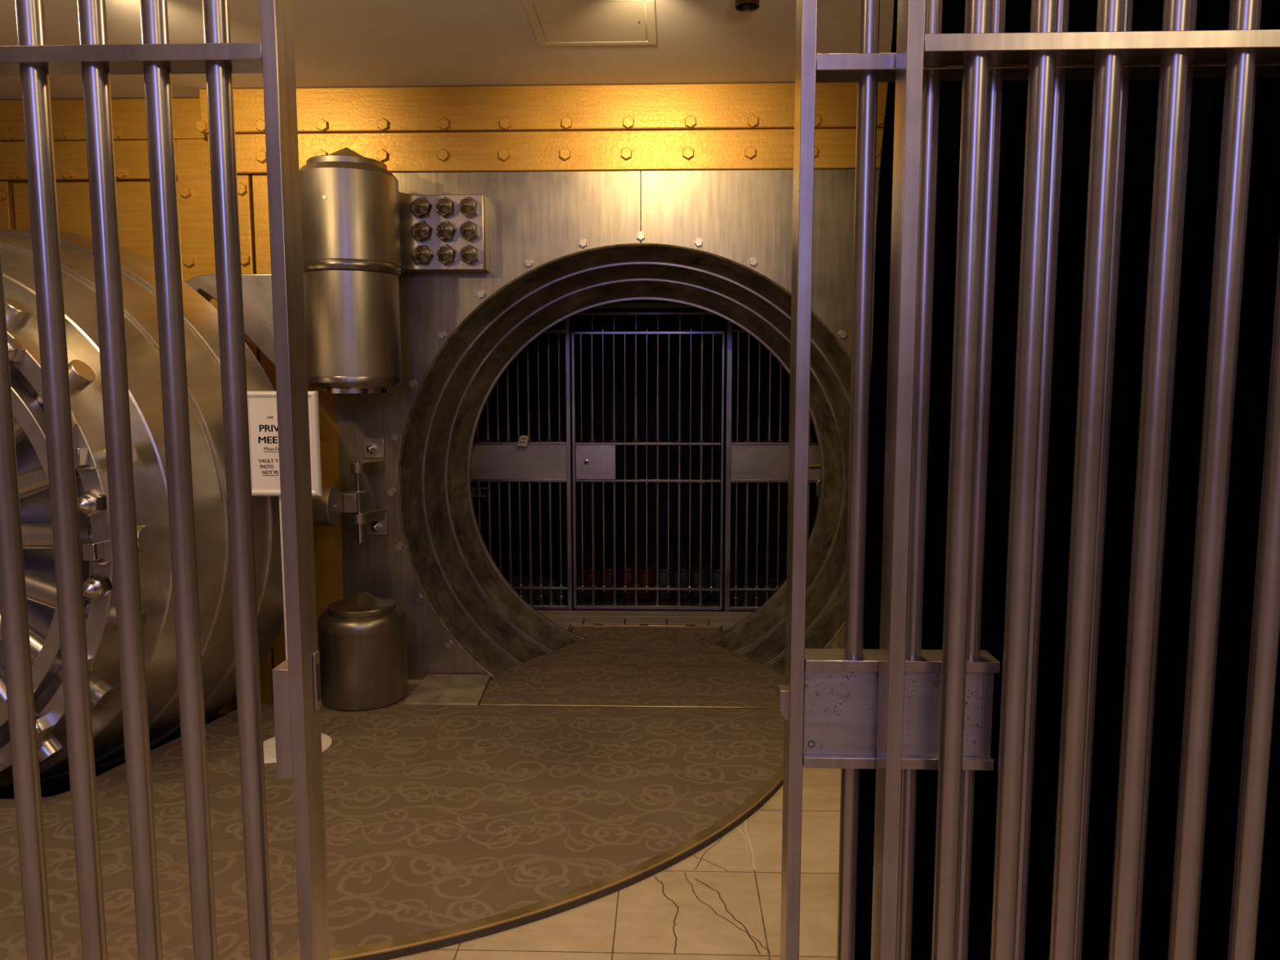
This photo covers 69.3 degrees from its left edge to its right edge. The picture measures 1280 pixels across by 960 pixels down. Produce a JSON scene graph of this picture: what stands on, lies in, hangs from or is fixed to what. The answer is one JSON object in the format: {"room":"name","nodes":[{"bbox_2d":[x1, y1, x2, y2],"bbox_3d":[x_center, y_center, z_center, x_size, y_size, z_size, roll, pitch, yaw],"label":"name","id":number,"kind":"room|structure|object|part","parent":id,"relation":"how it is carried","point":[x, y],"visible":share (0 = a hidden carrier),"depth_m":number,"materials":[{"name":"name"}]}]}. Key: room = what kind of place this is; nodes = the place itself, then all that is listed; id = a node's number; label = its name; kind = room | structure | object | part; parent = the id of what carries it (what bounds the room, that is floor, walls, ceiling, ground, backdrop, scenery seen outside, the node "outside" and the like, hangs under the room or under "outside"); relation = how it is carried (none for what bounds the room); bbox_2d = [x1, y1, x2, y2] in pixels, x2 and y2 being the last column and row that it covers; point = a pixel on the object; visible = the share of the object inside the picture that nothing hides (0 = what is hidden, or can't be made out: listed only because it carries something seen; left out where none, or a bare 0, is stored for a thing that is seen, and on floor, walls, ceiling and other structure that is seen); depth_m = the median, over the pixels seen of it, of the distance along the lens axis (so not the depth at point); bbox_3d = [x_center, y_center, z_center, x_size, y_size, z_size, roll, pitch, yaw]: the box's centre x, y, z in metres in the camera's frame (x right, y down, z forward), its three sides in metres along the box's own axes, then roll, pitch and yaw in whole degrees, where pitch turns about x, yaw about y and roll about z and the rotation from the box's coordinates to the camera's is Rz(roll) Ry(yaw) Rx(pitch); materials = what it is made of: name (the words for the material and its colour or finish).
{"room":"bank vault","nodes":[
{"label":"bank vault","id":0,"kind":"room"},
{"bbox_2d":[10,180,177,183],"bbox_3d":[-0.485,-0.245,5.063,11.000,3.490,0.245,0,6,2],"label":"wall","id":1,"kind":"structure","parent":0,"point":[131,180],"depth_m":4.87,"materials":[{"name":"gold metal"}]},
{"bbox_2d":[0,181,15,229],"bbox_3d":[-3.406,-0.082,5.011,0.205,2.980,0.069,0,6,2],"label":"pilaster","id":2,"kind":"object","parent":1,"relation":"attached to","point":[7,220],"visible":0.16,"depth_m":4.85,"materials":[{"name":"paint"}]},
{"bbox_2d":[0,139,177,182],"bbox_3d":[-4.135,-1.664,4.859,3.508,0.198,0.076,0,6,2],"label":"beam","id":3,"kind":"structure","parent":1,"relation":"attached to","point":[131,157],"depth_m":4.80,"materials":[{"name":"metal"}]},
{"bbox_2d":[12,181,182,280],"bbox_3d":[-2.843,-0.081,5.010,0.890,2.978,0.035,0,6,2],"label":"cladding","id":4,"kind":"object","parent":1,"relation":"attached to","point":[134,197],"visible":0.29,"depth_m":4.85,"materials":[{"name":"paint"}]},
{"bbox_2d":[0,97,207,141],"bbox_3d":[-4.044,-1.863,4.832,3.690,0.208,0.079,0,6,2],"label":"wall panel","id":5,"kind":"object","parent":1,"relation":"attached to","point":[129,115],"depth_m":4.77,"materials":[{"name":"paint"}]},
{"bbox_2d":[175,138,236,713],"bbox_3d":[-2.279,-0.176,4.954,0.220,3.179,0.091,0,6,2],"label":"wall panel","id":6,"kind":"object","parent":1,"relation":"attached to","point":[193,177],"visible":0.23,"depth_m":4.79,"materials":[{"name":"paint"}]},
{"bbox_2d":[236,175,274,704],"bbox_3d":[-2.062,-0.067,4.904,0.188,2.973,0.199,0,6,2],"label":"pilaster","id":7,"kind":"object","parent":1,"relation":"attached to","point":[245,192],"visible":0.18,"depth_m":4.70,"materials":[{"name":"paint"}]},
{"bbox_2d":[252,174,344,667],"bbox_3d":[-1.752,-0.067,4.905,0.402,2.973,0.178,0,6,2],"label":"cladding","id":8,"kind":"object","parent":1,"relation":"attached to","point":[327,540],"visible":0.21,"depth_m":4.81,"materials":[{"name":"paint"}]},
{"bbox_2d":[195,81,888,135],"bbox_3d":[0.099,-1.843,4.632,4.616,0.214,0.219,0,6,2],"label":"wall panel","id":9,"kind":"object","parent":1,"relation":"attached to","point":[700,106],"depth_m":4.56,"materials":[{"name":"paint"}]},
{"bbox_2d":[0,713,226,799],"bbox_3d":[-3.827,1.488,4.244,4.380,0.225,1.840,0,6,2],"label":"floor","id":10,"kind":"structure","parent":0,"point":[52,787],"depth_m":4.19,"materials":[{"name":"black"}]},
{"bbox_2d":[0,228,342,787],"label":"door","id":11,"kind":"structure","parent":10,"relation":"on","point":[138,272],"depth_m":3.54,"materials":[{"name":"metal"}]},
{"bbox_3d":[-2.812,0.191,3.567,1.960,1.960,0.001,1,6,5],"label":"plate","id":12,"kind":"part","parent":11,"relation":"part of","materials":[{"name":"silver metal"}]},
{"bbox_3d":[-2.083,-0.727,4.400,1.039,0.475,0.180,0,6,2],"label":"crane arm","id":13,"kind":"part","parent":11,"relation":"part of","materials":[{"name":"metal"}]},
{"bbox_3d":[-1.921,0.125,4.479,0.900,0.198,0.198,0,6,2],"label":"crane arm","id":14,"kind":"part","parent":11,"relation":"part of","materials":[{"name":"metal"}]},
{"bbox_2d":[0,0,893,100],"bbox_3d":[-0.547,-1.851,2.950,11.000,0.160,3.800,0,6,2],"label":"ceiling","id":15,"kind":"structure","parent":0,"point":[338,43],"depth_m":3.97,"materials":[{"name":"beige paint"}]},
{"bbox_2d":[521,0,656,45],"bbox_3d":[-0.191,-1.855,3.756,0.510,0.004,0.505,0,6,2],"label":"ceiling hatch","id":16,"kind":"object","parent":15,"relation":"attached to","point":[563,22],"visible":1,"depth_m":3.74,"materials":[{"name":"metal"}]},
{"bbox_2d":[734,0,759,12],"bbox_3d":[0.392,-1.786,3.390,0.100,0.107,0.100,0,6,2],"label":"ceiling spotlight","id":17,"kind":"object","parent":15,"relation":"attached to","point":[742,6],"visible":1,"depth_m":3.42,"materials":[{"name":"brown metal"}]},
{"bbox_2d":[388,680,840,959],"bbox_3d":[-0.632,1.762,0.578,11.000,0.470,9.300,0,6,2],"label":"floor","id":18,"kind":"structure","parent":0,"point":[722,901],"depth_m":2.78,"materials":[{"name":"beige tile"}]},
{"bbox_2d":[0,0,329,959],"bbox_3d":[-1.125,-0.093,1.542,1.144,3.010,0.072,0,6,2],"label":"gate","id":19,"kind":"object","parent":18,"relation":"on","point":[296,682],"visible":1,"depth_m":1.53,"materials":[{"name":"metal"}]},
{"bbox_3d":[-0.570,-0.091,1.524,0.024,3.010,0.072,0,6,2],"label":"post","id":20,"kind":"part","parent":19,"relation":"part of","materials":[{"name":"metal"}]},
{"bbox_3d":[-0.555,0.344,1.590,0.004,0.100,0.022,0,6,2],"label":"strike plate","id":21,"kind":"part","parent":19,"relation":"part of","materials":[{"name":"metal"}]},
{"bbox_2d":[0,684,784,959],"bbox_3d":[-1.233,1.184,3.584,3.954,0.030,2.320,0,6,2],"label":"carpet","id":22,"kind":"object","parent":18,"relation":"on","point":[437,817],"visible":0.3,"depth_m":3.31,"materials":[{"name":"brown carpet"}]},
{"bbox_2d":[263,759,275,763],"bbox_3d":[-1.492,1.140,3.837,0.177,0.001,0.152,-1,6,-12],"label":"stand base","id":23,"kind":"object","parent":22,"relation":"on","point":[264,760],"visible":0.02,"depth_m":3.77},
{"bbox_2d":[247,391,332,760],"bbox_3d":[-1.463,0.385,3.842,0.300,1.503,0.300,-2,6,-17],"label":"sign stand","id":24,"kind":"object","parent":22,"relation":"on","point":[261,405],"visible":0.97,"depth_m":3.73,"materials":[{"name":"white metal"}]},
{"bbox_2d":[317,591,408,711],"bbox_3d":[-1.346,0.801,4.502,0.413,0.534,0.413,0,6,2],"label":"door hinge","id":25,"kind":"object","parent":22,"relation":"on","point":[362,636],"visible":1,"depth_m":4.34,"materials":[{"name":"metal"}]},
{"bbox_3d":[-1.346,0.583,4.479,0.322,0.096,0.322,0,6,2],"label":"lid","id":26,"kind":"part","parent":25,"relation":"part of","materials":[{"name":"metal"}]},
{"bbox_2d":[273,762,783,959],"bbox_3d":[-1.046,1.229,3.157,4.195,0.031,1.416,-2,6,-15],"label":"trim","id":27,"kind":"structure","parent":22,"relation":"on","point":[457,934],"depth_m":2.76,"materials":[{"name":"gold metal"}]},
{"bbox_2d":[403,674,490,705],"bbox_3d":[-0.950,1.064,4.655,0.360,0.035,0.443,0,6,2],"label":"floor plate","id":28,"kind":"object","parent":18,"relation":"on","point":[433,689],"visible":0.8,"depth_m":4.62,"materials":[{"name":"metal"}]},
{"bbox_2d":[337,168,879,680],"bbox_3d":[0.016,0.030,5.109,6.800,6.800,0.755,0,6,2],"label":"vault door frame","id":29,"kind":"structure","parent":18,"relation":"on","point":[564,245],"depth_m":4.83,"materials":[{"name":"metal"}]},
{"bbox_2d":[340,437,387,542],"bbox_3d":[-1.407,0.051,4.680,0.186,0.515,0.227,0,6,2],"label":"bracket","id":30,"kind":"object","parent":29,"relation":"attached to","point":[375,520],"visible":0.97,"depth_m":4.66,"materials":[{"name":"metal"}]},
{"bbox_3d":[-1.408,0.058,4.625,0.080,0.008,0.070,0,6,2],"label":"washer plate","id":31,"kind":"part","parent":30,"relation":"part of","materials":[{"name":"metal"}]},
{"bbox_3d":[-1.405,0.110,4.630,0.033,0.410,0.033,0,6,2],"label":"rod","id":32,"kind":"part","parent":30,"relation":"part of","materials":[{"name":"metal"}]},
{"bbox_3d":[-1.379,-0.068,4.677,0.117,0.053,0.205,0,6,2],"label":"arm","id":33,"kind":"part","parent":30,"relation":"part of","materials":[{"name":"metal"}]},
{"bbox_3d":[-1.378,0.184,4.704,0.117,0.053,0.205,0,6,2],"label":"arm","id":34,"kind":"part","parent":30,"relation":"part of","materials":[{"name":"metal"}]},
{"bbox_3d":[-1.369,-0.165,4.762,0.108,0.102,0.015,0,6,2],"label":"plate","id":35,"kind":"part","parent":30,"relation":"part of","materials":[{"name":"metal"}]},
{"bbox_3d":[-1.367,0.228,4.805,0.112,0.117,0.015,0,6,2],"label":"plate","id":36,"kind":"part","parent":30,"relation":"part of","materials":[{"name":"metal"}]},
{"bbox_2d":[298,147,489,394],"bbox_3d":[-1.181,-0.984,4.460,0.907,1.125,0.475,-5,8,-40],"label":"door hinge","id":37,"kind":"object","parent":29,"relation":"attached to","point":[360,233],"visible":0.97,"depth_m":4.16,"materials":[{"name":"metal"}]},
{"bbox_3d":[-0.772,-0.035,4.831,1.557,3.024,0.130,0,6,2],"label":"plate","id":38,"kind":"part","parent":29,"relation":"part of","materials":[{"name":"metal"}]},
{"bbox_2d":[207,128,883,177],"bbox_3d":[0.121,-1.639,4.657,4.572,0.192,0.213,0,6,2],"label":"wall panel","id":39,"kind":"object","parent":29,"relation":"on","point":[834,148],"depth_m":4.58,"materials":[{"name":"paint"}]},
{"bbox_3d":[0.907,-0.030,4.778,1.799,3.024,0.130,0,6,2],"label":"plate","id":40,"kind":"part","parent":29,"relation":"part of","materials":[{"name":"metal"}]},
{"bbox_2d":[480,703,779,708],"bbox_3d":[0.005,1.091,4.411,1.542,0.034,0.016,0,6,2],"label":"threshold strip","id":41,"kind":"object","parent":18,"relation":"on","point":[482,704],"visible":0.31,"depth_m":4.41,"materials":[{"name":"gold metal"}]},
{"bbox_2d":[481,626,784,706],"bbox_3d":[0.014,1.006,5.118,1.544,0.008,1.404,0,6,2],"label":"carpet","id":42,"kind":"object","parent":18,"relation":"on","point":[614,665],"visible":0.82,"depth_m":4.90,"materials":[{"name":"brown carpet"}]},
{"bbox_2d":[777,0,1279,959],"bbox_3d":[0.799,-0.091,1.562,1.112,2.980,0.078,0,6,2],"label":"gate","id":43,"kind":"object","parent":18,"relation":"on","point":[828,700],"visible":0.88,"depth_m":1.57,"materials":[{"name":"metal"}]},
{"bbox_3d":[0.271,-0.093,1.580,0.024,2.980,0.076,0,6,2],"label":"lead post","id":44,"kind":"part","parent":43,"relation":"part of","materials":[{"name":"metal"}]},
{"bbox_3d":[0.447,0.486,1.633,0.326,0.019,0.071,0,6,2],"label":"plate","id":45,"kind":"part","parent":43,"relation":"part of","materials":[{"name":"metal"}]},
{"bbox_3d":[0.449,0.315,1.614,0.329,0.019,0.071,0,6,2],"label":"plate","id":46,"kind":"part","parent":43,"relation":"part of","materials":[{"name":"metal"}]},
{"bbox_2d":[871,0,1279,959],"bbox_3d":[1.028,-0.086,1.474,1.248,3.010,0.072,0,6,2],"label":"gate","id":47,"kind":"object","parent":18,"relation":"on","point":[1242,45],"visible":1,"depth_m":1.48,"materials":[{"name":"metal"}]},
{"bbox_3d":[0.417,-0.088,1.493,0.026,3.010,0.072,0,6,2],"label":"post","id":48,"kind":"part","parent":47,"relation":"part of","materials":[{"name":"metal"}]},
{"bbox_2d":[471,300,817,536],"bbox_3d":[0.090,-0.455,7.410,4.600,3.000,3.800,0,6,2],"label":"wall","id":49,"kind":"structure","parent":0,"point":[578,322],"depth_m":9.21,"materials":[{"name":"black"}]},
{"bbox_2d":[536,609,754,619],"bbox_3d":[0.046,0.898,6.135,1.900,0.026,0.147,0,6,2],"label":"door sill","id":50,"kind":"structure","parent":49,"relation":"attached to","point":[625,614],"depth_m":6.12,"materials":[{"name":"metal"}]},
{"bbox_2d":[568,623,721,632],"bbox_3d":[0.033,0.932,5.723,0.940,0.029,0.225,0,6,2],"label":"trim","id":51,"kind":"structure","parent":49,"relation":"attached to","point":[642,625],"depth_m":5.82,"materials":[{"name":"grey metal"}]},
{"bbox_2d":[575,300,715,330],"bbox_3d":[0.049,-1.146,6.044,2.400,0.330,0.063,0,6,2],"label":"header","id":52,"kind":"object","parent":49,"relation":"attached to","point":[664,304],"visible":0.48,"depth_m":6.02,"materials":[{"name":"metal"}]},
{"bbox_3d":[0.049,-1.138,6.033,2.400,0.033,0.040,0,6,2],"label":"rail","id":53,"kind":"part","parent":52,"relation":"part of","materials":[{"name":"metal"}]},
{"bbox_3d":[0.049,-1.086,6.039,2.400,0.019,0.040,0,6,2],"label":"rail","id":54,"kind":"part","parent":52,"relation":"part of","materials":[{"name":"metal"}]},
{"bbox_2d":[571,329,724,610],"bbox_3d":[0.052,-0.055,6.149,1.000,1.866,0.063,0,6,2],"label":"door","id":55,"kind":"structure","parent":49,"relation":"in","point":[593,462],"depth_m":6.14,"materials":[{"name":"metal"}]},
{"bbox_3d":[-0.294,-0.118,6.133,0.263,0.226,0.012,0,6,2],"label":"lock plate","id":56,"kind":"part","parent":55,"relation":"part of","materials":[{"name":"metal"}]},
{"bbox_3d":[0.054,0.858,6.250,0.965,0.028,0.040,0,6,2],"label":"rail","id":57,"kind":"part","parent":55,"relation":"part of","materials":[{"name":"metal"}]},
{"bbox_3d":[0.054,0.731,6.236,0.965,0.016,0.040,0,6,2],"label":"rail","id":58,"kind":"part","parent":55,"relation":"part of","materials":[{"name":"metal"}]},
{"bbox_3d":[0.054,0.003,6.157,0.965,0.016,0.040,0,6,2],"label":"rail","id":59,"kind":"part","parent":55,"relation":"part of","materials":[{"name":"metal"}]},
{"bbox_3d":[0.053,-0.962,6.052,0.965,0.018,0.040,0,6,2],"label":"rail","id":60,"kind":"part","parent":55,"relation":"part of","materials":[{"name":"metal"}]},
{"bbox_3d":[0.054,-0.241,6.131,0.965,0.016,0.040,0,6,2],"label":"rail","id":61,"kind":"part","parent":55,"relation":"part of","materials":[{"name":"metal"}]},
{"bbox_2d":[481,534,809,638],"bbox_3d":[0.088,0.902,7.475,4.400,0.288,3.762,0,6,2],"label":"floor","id":62,"kind":"structure","parent":0,"point":[663,540],"depth_m":8.07,"materials":[{"name":"black"}]},
{"bbox_2d":[471,317,573,610],"bbox_3d":[-0.835,-0.098,6.162,0.752,1.962,0.074,0,6,2],"label":"screen","id":63,"kind":"object","parent":62,"relation":"on","point":[499,461],"depth_m":6.15,"materials":[{"name":"metal"}]},
{"bbox_3d":[-1.067,0.081,6.166,0.128,0.061,0.030,0,6,2],"label":"hinge bracket","id":64,"kind":"part","parent":63,"relation":"part of","materials":[{"name":"grey metal"}]},
{"bbox_3d":[-0.849,-0.121,6.156,0.724,0.228,0.012,0,6,2],"label":"solid plate","id":65,"kind":"part","parent":63,"relation":"part of","materials":[{"name":"metal"}]},
{"bbox_2d":[516,435,528,446],"bbox_3d":[-0.769,-0.257,6.097,0.077,0.075,0.038,0,6,2],"label":"box","id":66,"kind":"object","parent":63,"relation":"attached to","point":[523,440],"visible":1,"depth_m":6.08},
{"bbox_3d":[-0.848,0.728,6.265,0.724,0.016,0.036,0,6,2],"label":"rail","id":67,"kind":"part","parent":63,"relation":"part of","materials":[{"name":"metal"}]},
{"bbox_3d":[-0.848,0.859,6.279,0.724,0.026,0.036,0,6,2],"label":"rail","id":68,"kind":"part","parent":63,"relation":"part of","materials":[{"name":"metal"}]},
{"bbox_3d":[-0.849,-0.976,6.080,0.724,0.020,0.036,0,6,2],"label":"rail","id":69,"kind":"part","parent":63,"relation":"part of","materials":[{"name":"metal"}]},
{"bbox_3d":[-0.473,-0.098,6.160,0.028,1.962,0.050,0,6,2],"label":"post","id":70,"kind":"part","parent":63,"relation":"part of","materials":[{"name":"metal"}]},
{"bbox_2d":[583,569,601,599],"bbox_3d":[-0.340,0.744,6.567,0.132,0.200,0.132,0,6,2],"label":"pot","id":71,"kind":"object","parent":62,"relation":"on","point":[588,573],"visible":0.8,"depth_m":6.52,"materials":[{"name":"red ceramic"}]},
{"bbox_2d":[600,568,619,599],"bbox_3d":[-0.211,0.742,6.583,0.132,0.200,0.132,0,6,2],"label":"pot","id":72,"kind":"object","parent":62,"relation":"on","point":[607,594],"visible":0.71,"depth_m":6.54,"materials":[{"name":"red ceramic"}]},
{"bbox_2d":[619,568,634,599],"bbox_3d":[-0.083,0.740,6.599,0.132,0.200,0.132,0,6,2],"label":"pot","id":73,"kind":"object","parent":62,"relation":"on","point":[629,594],"visible":0.7,"depth_m":6.55,"materials":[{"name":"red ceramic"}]},
{"bbox_2d":[545,616,745,631],"bbox_3d":[0.037,0.930,5.853,1.800,0.024,0.405,0,6,2],"label":"floor","id":74,"kind":"structure","parent":62,"relation":"on","point":[671,620],"depth_m":5.96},
{"bbox_2d":[637,569,655,600],"bbox_3d":[0.044,0.745,6.555,0.132,0.200,0.132,0,6,2],"label":"pot","id":75,"kind":"object","parent":62,"relation":"on","point":[642,595],"visible":0.9,"depth_m":6.51,"materials":[{"name":"red ceramic"}]},
{"bbox_2d":[655,568,673,599],"bbox_3d":[0.172,0.743,6.571,0.132,0.200,0.132,0,6,2],"label":"pot","id":76,"kind":"object","parent":62,"relation":"on","point":[663,594],"visible":0.7,"depth_m":6.52,"materials":[{"name":"grey ceramic"}]},
{"bbox_2d":[673,568,691,599],"bbox_3d":[0.301,0.741,6.587,0.132,0.200,0.132,0,6,2],"label":"pot","id":77,"kind":"object","parent":62,"relation":"on","point":[685,594],"visible":0.66,"depth_m":6.54,"materials":[{"name":"grey ceramic"}]},
{"bbox_2d":[691,570,710,600],"bbox_3d":[0.427,0.746,6.543,0.132,0.200,0.132,0,6,2],"label":"pot","id":78,"kind":"object","parent":62,"relation":"on","point":[695,575],"visible":0.79,"depth_m":6.50,"materials":[{"name":"grey ceramic"}]},
{"bbox_2d":[709,569,724,600],"bbox_3d":[0.556,0.744,6.559,0.132,0.200,0.132,0,6,2],"label":"pot","id":79,"kind":"object","parent":62,"relation":"on","point":[714,595],"visible":0.49,"depth_m":6.50,"materials":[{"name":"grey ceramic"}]},
{"bbox_2d":[724,320,821,611],"bbox_3d":[0.938,-0.094,6.116,0.742,1.962,0.052,0,6,2],"label":"screen","id":80,"kind":"object","parent":62,"relation":"on","point":[747,462],"visible":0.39,"depth_m":6.10,"materials":[{"name":"metal"}]},
{"bbox_3d":[0.584,-0.095,6.127,0.035,1.962,0.050,0,6,2],"label":"post","id":81,"kind":"part","parent":80,"relation":"part of","materials":[{"name":"metal"}]},
{"bbox_3d":[0.955,-0.970,6.022,0.707,0.020,0.036,0,6,2],"label":"rail","id":82,"kind":"part","parent":80,"relation":"part of","materials":[{"name":"metal"}]},
{"bbox_3d":[0.956,0.864,6.222,0.707,0.026,0.036,0,6,2],"label":"rail","id":83,"kind":"part","parent":80,"relation":"part of","materials":[{"name":"metal"}]},
{"bbox_3d":[0.956,0.734,6.208,0.707,0.016,0.036,0,6,2],"label":"rail","id":84,"kind":"part","parent":80,"relation":"part of","materials":[{"name":"metal"}]},
{"bbox_3d":[0.955,-0.116,6.099,0.707,0.228,0.012,0,6,2],"label":"solid plate","id":85,"kind":"part","parent":80,"relation":"part of","materials":[{"name":"metal"}]},
{"bbox_3d":[1.000,-0.094,6.113,0.038,1.962,0.050,0,6,2],"label":"post","id":86,"kind":"part","parent":80,"relation":"part of","materials":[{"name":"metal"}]},
{"bbox_2d":[808,462,820,497],"bbox_3d":[1.153,0.002,6.077,0.093,0.220,0.042,0,6,2],"label":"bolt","id":87,"kind":"object","parent":80,"relation":"attached to","point":[812,464],"visible":0.9,"depth_m":6.08,"materials":[{"name":"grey metal"}]},
{"bbox_3d":[1.153,-0.094,6.071,0.093,0.023,0.018,0,6,2],"label":"bolt rod","id":88,"kind":"part","parent":87,"relation":"part of","materials":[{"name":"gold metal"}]}
]}

